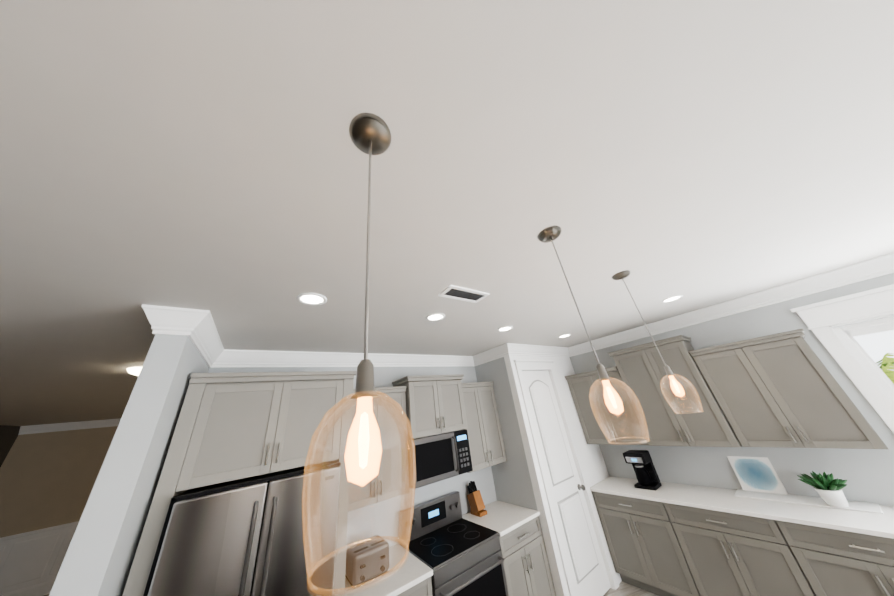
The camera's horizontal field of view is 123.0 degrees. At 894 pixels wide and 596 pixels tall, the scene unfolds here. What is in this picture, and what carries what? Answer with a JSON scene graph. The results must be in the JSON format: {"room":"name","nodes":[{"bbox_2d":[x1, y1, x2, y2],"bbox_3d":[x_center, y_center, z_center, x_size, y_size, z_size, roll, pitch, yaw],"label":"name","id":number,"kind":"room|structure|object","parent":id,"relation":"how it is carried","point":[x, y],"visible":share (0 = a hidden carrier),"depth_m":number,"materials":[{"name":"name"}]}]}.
{"room":"kitchen","nodes":[
{"label":"kitchen","id":0,"kind":"room"},
{"bbox_2d":[0,425,19,464],"bbox_3d":[-4.684,1.117,-0.441,0.150,2.800,15.000,11,-31,-34],"label":"wall","id":1,"kind":"structure","parent":0,"point":[8,434],"depth_m":4.56,"materials":[{"name":"paint"}]},
{"bbox_2d":[0,427,111,537],"bbox_3d":[-7.112,4.054,5.066,2.870,2.800,0.150,11,-31,-34],"label":"wall","id":2,"kind":"structure","parent":0,"point":[44,476],"depth_m":4.72,"materials":[{"name":"paint"}]},
{"bbox_2d":[0,579,55,595],"bbox_3d":[-6.899,5.193,4.455,2.890,0.185,0.020,11,-31,-34],"label":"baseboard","id":3,"kind":"structure","parent":2,"relation":"attached to","point":[42,589],"depth_m":4.24,"materials":[{"name":"white wood"}]},
{"bbox_2d":[0,521,78,594],"bbox_3d":[-7.037,4.103,4.968,2.900,2.610,0.035,11,-31,-34],"label":"trim","id":4,"kind":"structure","parent":2,"relation":"attached to","point":[31,558],"depth_m":4.35,"materials":[{"name":"white wood"}]},
{"bbox_2d":[18,418,120,434],"bbox_3d":[-7.177,2.825,5.571,2.945,0.150,0.075,11,-31,-34],"label":"crown molding","id":5,"kind":"structure","parent":2,"relation":"attached to","point":[32,429],"depth_m":5.06,"materials":[{"name":"white wood"}]},
{"bbox_2d":[49,334,211,595],"bbox_3d":[-1.777,1.540,1.272,0.135,2.800,0.940,11,-31,-34],"label":"wall","id":6,"kind":"structure","parent":0,"point":[100,485],"depth_m":1.23,"materials":[{"name":"paint"}]},
{"bbox_2d":[174,308,225,367],"bbox_3d":[-1.814,0.331,1.828,0.100,0.150,0.925,11,-31,-34],"label":"crown molding","id":7,"kind":"structure","parent":6,"relation":"attached to","point":[197,327],"depth_m":1.65,"materials":[{"name":"white wood"}]},
{"bbox_2d":[300,367,323,371],"bbox_3d":[-3.299,3.389,4.741,0.150,2.800,6.950,11,-31,-34],"label":"wall","id":8,"kind":"structure","parent":0,"point":[302,369],"depth_m":2.63,"materials":[{"name":"paint"}]},
{"bbox_2d":[44,581,657,595],"bbox_3d":[-1.125,3.050,1.231,8.420,0.100,15.000,11,-31,-34],"label":"floor","id":9,"kind":"structure","parent":0,"point":[624,589],"depth_m":2.70,"materials":[{"name":"tile"}]},
{"bbox_2d":[122,371,356,595],"bbox_3d":[-1.316,1.839,1.651,1.091,2.475,0.682,11,-31,-34],"label":"cabinet surround","id":10,"kind":"object","parent":9,"relation":"on","point":[234,426],"visible":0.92,"depth_m":1.69,"materials":[{"name":"grey wood"}]},
{"bbox_2d":[143,462,340,595],"bbox_3d":[-1.234,2.111,1.436,0.890,1.785,0.802,11,-31,-34],"label":"fridge","id":11,"kind":"object","parent":9,"relation":"on","point":[242,537],"visible":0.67,"depth_m":1.41,"materials":[{"name":"silver metal"}]},
{"bbox_2d":[344,544,432,595],"bbox_3d":[-0.517,2.669,1.797,0.667,0.918,0.681,11,-31,-34],"label":"base cabinet","id":12,"kind":"object","parent":9,"relation":"on","point":[412,575],"visible":0.54,"depth_m":1.88,"materials":[{"name":"grey wood"}]},
{"bbox_2d":[345,535,388,585],"bbox_3d":[-0.662,2.173,2.017,0.300,0.191,0.292,11,-31,-34],"label":"toaster","id":13,"kind":"object","parent":12,"relation":"on","point":[372,573],"depth_m":1.94,"materials":[{"name":"silver metal"}]},
{"bbox_2d":[399,491,508,595],"bbox_3d":[0.076,2.651,2.221,0.752,1.170,0.721,11,-31,-34],"label":"range","id":14,"kind":"object","parent":9,"relation":"on","point":[454,550],"visible":0.92,"depth_m":2.22,"materials":[{"name":"silver metal"}]},
{"bbox_2d":[462,500,555,595],"bbox_3d":[0.643,2.886,2.582,0.632,0.918,0.681,11,-31,-34],"label":"base cabinet","id":15,"kind":"object","parent":9,"relation":"on","point":[524,554],"visible":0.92,"depth_m":2.48,"materials":[{"name":"grey wood"}]},
{"bbox_2d":[467,481,486,516],"bbox_3d":[0.348,2.397,2.918,0.110,0.314,0.211,11,-31,-34],"label":"knife block","id":16,"kind":"object","parent":15,"relation":"on","point":[476,502],"visible":1,"depth_m":2.87,"materials":[{"name":"brown wood"}]},
{"bbox_2d":[592,492,689,595],"bbox_3d":[2.422,2.799,2.860,0.580,0.884,0.849,11,-31,-34],"label":"base cabinet","id":17,"kind":"object","parent":9,"relation":"on","point":[669,539],"depth_m":2.73,"materials":[{"name":"grey wood"}]},
{"bbox_2d":[654,500,801,595],"bbox_3d":[2.848,2.484,2.317,0.580,0.884,0.910,11,-31,-34],"label":"base cabinet","id":18,"kind":"object","parent":9,"relation":"on","point":[717,553],"depth_m":2.25,"materials":[{"name":"grey wood"}]},
{"bbox_2d":[590,476,893,539],"bbox_3d":[2.789,2.063,2.494,0.610,0.032,2.396,11,-31,-34],"label":"countertop","id":19,"kind":"structure","parent":18,"relation":"on","point":[690,496],"depth_m":2.20,"materials":[{"name":"white stone"}]},
{"bbox_2d":[623,450,661,490],"bbox_3d":[2.449,2.144,3.042,0.230,0.370,0.242,11,-31,-34],"label":"coffee maker","id":20,"kind":"object","parent":19,"relation":"on","point":[641,462],"visible":1,"depth_m":2.99,"materials":[{"name":"black plastic"}]},
{"bbox_2d":[734,489,883,513],"bbox_3d":[3.236,1.853,2.230,0.230,0.010,0.820,11,-31,-34],"label":"tray","id":21,"kind":"object","parent":19,"relation":"on","point":[853,505],"visible":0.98,"depth_m":2.19,"materials":[{"name":"white plastic"}]},
{"bbox_2d":[727,456,788,494],"bbox_3d":[3.188,1.818,2.506,0.071,0.300,0.300,11,-31,-34],"label":"picture","id":22,"kind":"object","parent":21,"relation":"on","point":[757,474],"visible":0.93,"depth_m":2.49},
{"bbox_2d":[797,471,848,507],"bbox_3d":[3.284,1.646,2.091,0.266,0.230,0.264,11,-31,-34],"label":"succulent plant","id":23,"kind":"object","parent":21,"relation":"on","point":[828,488],"visible":1,"depth_m":2.06,"materials":[{"name":"plant"}]},
{"bbox_2d":[762,520,893,595],"bbox_3d":[3.279,2.166,1.768,0.580,0.884,0.867,11,-31,-34],"label":"base cabinet","id":24,"kind":"object","parent":9,"relation":"on","point":[822,561],"depth_m":1.83,"materials":[{"name":"grey wood"}]},
{"bbox_2d":[324,366,495,546],"bbox_3d":[0.303,2.217,3.287,3.720,2.800,0.150,11,-31,-34],"label":"wall","id":25,"kind":"structure","parent":0,"point":[383,376],"depth_m":2.94,"materials":[{"name":"paint"}]},
{"bbox_2d":[222,349,473,367],"bbox_3d":[-0.834,0.788,3.067,3.165,0.150,0.075,11,-31,-34],"label":"crown molding","id":26,"kind":"structure","parent":25,"relation":"attached to","point":[234,358],"depth_m":2.73,"materials":[{"name":"white wood"}]},
{"bbox_2d":[348,386,406,511],"bbox_3d":[-0.775,1.474,2.509,0.664,0.990,0.364,11,-31,-34],"label":"upper cabinet","id":27,"kind":"object","parent":25,"relation":"attached to","point":[397,394],"visible":0.19,"depth_m":2.39,"materials":[{"name":"grey wood"}]},
{"bbox_2d":[392,374,466,438],"bbox_3d":[-0.199,1.318,2.996,0.820,0.635,0.442,11,-31,-34],"label":"upper cabinet","id":28,"kind":"object","parent":25,"relation":"attached to","point":[434,404],"visible":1,"depth_m":2.84,"materials":[{"name":"grey wood"}]},
{"bbox_2d":[414,429,472,488],"bbox_3d":[-0.132,1.796,2.765,0.752,0.424,0.452,11,-31,-34],"label":"microwave","id":29,"kind":"object","parent":28,"relation":"attached to","point":[442,456],"visible":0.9,"depth_m":2.63,"materials":[{"name":"silver metal"}]},
{"bbox_2d":[461,381,506,472],"bbox_3d":[0.385,1.690,3.293,0.629,0.990,0.364,11,-31,-34],"label":"upper cabinet","id":30,"kind":"object","parent":25,"relation":"attached to","point":[486,443],"visible":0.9,"depth_m":3.18,"materials":[{"name":"grey wood"}]},
{"bbox_2d":[0,0,893,425],"bbox_3d":[-1.473,0.448,2.465,8.420,0.100,15.000,11,-31,-34],"label":"ceiling","id":31,"kind":"structure","parent":0,"point":[214,160],"depth_m":0.86,"materials":[{"name":"paint"}]},
{"bbox_2d":[127,367,141,375],"bbox_3d":[-3.085,0.763,2.485,0.260,0.060,0.260,11,-31,-34],"label":"hall ceiling light","id":32,"kind":"object","parent":31,"relation":"attached to","point":[134,370],"visible":0.21,"depth_m":2.39,"materials":[{"name":"beige"}]},
{"bbox_2d":[297,293,326,304],"bbox_3d":[-0.878,0.010,1.579,0.174,0.009,0.174,11,-31,-34],"label":"recessed light","id":33,"kind":"object","parent":31,"relation":"in","point":[311,298],"visible":1,"depth_m":1.57,"materials":[{"name":"beige"}]},
{"bbox_2d":[302,112,415,595],"bbox_3d":[-0.172,-0.065,0.525,0.160,0.942,0.160,11,-31,-34],"label":"pendant light","id":34,"kind":"object","parent":31,"relation":"hanging from","point":[370,134],"visible":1,"depth_m":0.38,"materials":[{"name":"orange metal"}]},
{"bbox_2d":[426,313,444,320],"bbox_3d":[-0.101,0.171,2.138,0.174,0.009,0.174,11,-31,-34],"label":"recessed light","id":35,"kind":"object","parent":31,"relation":"in","point":[435,316],"visible":1,"depth_m":2.13,"materials":[{"name":"beige"}]},
{"bbox_2d":[438,285,489,302],"bbox_3d":[0.129,-0.024,1.788,0.360,0.012,0.160,11,-31,-34],"label":"ceiling vent","id":36,"kind":"object","parent":31,"relation":"in","point":[461,293],"visible":0.94,"depth_m":1.77,"materials":[{"name":"white metal"}]},
{"bbox_2d":[498,326,512,331],"bbox_3d":[0.654,0.348,2.725,0.174,0.009,0.174,11,-31,-34],"label":"recessed light","id":37,"kind":"object","parent":31,"relation":"in","point":[504,328],"visible":1,"depth_m":2.72,"materials":[{"name":"beige"}]},
{"bbox_2d":[558,334,570,337],"bbox_3d":[1.645,0.533,3.395,0.174,0.009,0.174,11,-31,-34],"label":"recessed light","id":38,"kind":"object","parent":31,"relation":"in","point":[564,336],"visible":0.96,"depth_m":3.39,"materials":[{"name":"beige"}]},
{"bbox_2d":[537,226,649,444],"bbox_3d":[0.588,0.087,1.061,0.160,0.942,0.160,11,-31,-34],"label":"pendant light","id":39,"kind":"object","parent":31,"relation":"hanging from","point":[613,401],"visible":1,"depth_m":0.94,"materials":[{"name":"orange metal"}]},
{"bbox_2d":[612,270,703,413],"bbox_3d":[1.358,0.248,1.617,0.160,0.942,0.160,11,-31,-34],"label":"pendant light","id":40,"kind":"object","parent":31,"relation":"hanging from","point":[677,388],"visible":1,"depth_m":1.49,"materials":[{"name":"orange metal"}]},
{"bbox_2d":[661,295,682,302],"bbox_3d":[2.300,0.011,2.479,0.174,0.009,0.174,11,-31,-34],"label":"recessed light","id":41,"kind":"object","parent":31,"relation":"in","point":[672,298],"visible":0.98,"depth_m":2.48,"materials":[{"name":"beige"}]},
{"bbox_2d":[476,357,555,594],"bbox_3d":[0.823,2.106,3.200,0.120,2.800,0.630,11,-31,-34],"label":"wall","id":42,"kind":"structure","parent":0,"point":[512,484],"depth_m":3.18,"materials":[{"name":"paint"}]},
{"bbox_2d":[474,345,504,365],"bbox_3d":[0.643,0.867,3.651,0.075,0.150,0.630,11,-31,-34],"label":"crown molding","id":43,"kind":"structure","parent":42,"relation":"attached to","point":[495,353],"depth_m":3.66,"materials":[{"name":"white wood"}]},
{"bbox_2d":[504,355,621,595],"bbox_3d":[1.627,2.061,3.333,1.550,2.800,0.100,11,-31,-34],"label":"wall","id":44,"kind":"structure","parent":0,"point":[595,469],"depth_m":3.20,"materials":[{"name":"paint"}]},
{"bbox_2d":[502,343,569,356],"bbox_3d":[1.462,0.826,3.797,1.565,0.150,0.075,11,-31,-34],"label":"crown molding","id":45,"kind":"structure","parent":44,"relation":"attached to","point":[508,348],"depth_m":3.70,"materials":[{"name":"white wood"}]},
{"bbox_2d":[513,360,618,595],"bbox_3d":[1.465,2.096,3.102,0.920,2.580,0.060,11,-31,-34],"label":"door frame","id":46,"kind":"structure","parent":44,"relation":"attached to","point":[520,365],"depth_m":3.00,"materials":[{"name":"white wood"}]},
{"bbox_2d":[522,370,610,595],"bbox_3d":[1.460,2.165,3.090,0.692,2.424,0.116,11,-31,-34],"label":"pantry door","id":47,"kind":"structure","parent":44,"relation":"in","point":[587,565],"depth_m":3.00,"materials":[{"name":"white wood"}]},
{"bbox_2d":[572,273,893,506],"bbox_3d":[2.086,2.381,4.137,0.150,2.800,15.000,11,-31,-34],"label":"wall","id":48,"kind":"structure","parent":0,"point":[868,473],"depth_m":2.50,"materials":[{"name":"paint"}]},
{"bbox_2d":[565,366,648,444],"bbox_3d":[2.323,1.565,3.542,0.364,0.960,0.783,11,-31,-34],"label":"upper cabinet","id":49,"kind":"object","parent":48,"relation":"attached to","point":[580,384],"visible":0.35,"depth_m":3.46,"materials":[{"name":"grey wood"}]},
{"bbox_2d":[607,335,741,446],"bbox_3d":[2.742,1.150,3.007,0.397,1.150,0.845,11,-31,-34],"label":"upper cabinet","id":50,"kind":"object","parent":48,"relation":"attached to","point":[641,370],"visible":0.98,"depth_m":2.86,"materials":[{"name":"grey wood"}]},
{"bbox_2d":[570,252,893,355],"bbox_3d":[4.040,-0.453,1.829,0.075,0.150,6.850,11,-31,-34],"label":"crown molding","id":51,"kind":"structure","parent":48,"relation":"attached to","point":[881,265],"depth_m":2.63,"materials":[{"name":"white wood"}]},
{"bbox_2d":[689,329,887,448],"bbox_3d":[3.220,0.903,2.399,0.364,0.960,0.815,11,-31,-34],"label":"upper cabinet","id":52,"kind":"object","parent":48,"relation":"attached to","point":[782,390],"visible":0.98,"depth_m":2.27,"materials":[{"name":"grey wood"}]},
{"bbox_2d":[790,284,893,433],"bbox_3d":[4.090,0.741,1.532,0.185,2.065,1.500,11,-31,-34],"label":"window","id":53,"kind":"structure","parent":48,"relation":"in","point":[822,320],"depth_m":2.18,"materials":[{"name":"white wood"}]},
{"label":"outside","id":54,"kind":"structure","parent":0,"visible":0},
{"bbox_2d":[876,353,893,383],"bbox_3d":[6.813,5.925,1.673,5.122,11.230,5.086,11,-31,-34],"label":"palm tree","id":55,"kind":"object","parent":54,"point":[889,374],"depth_m":4.00,"materials":[{"name":"green plant"}]}
]}

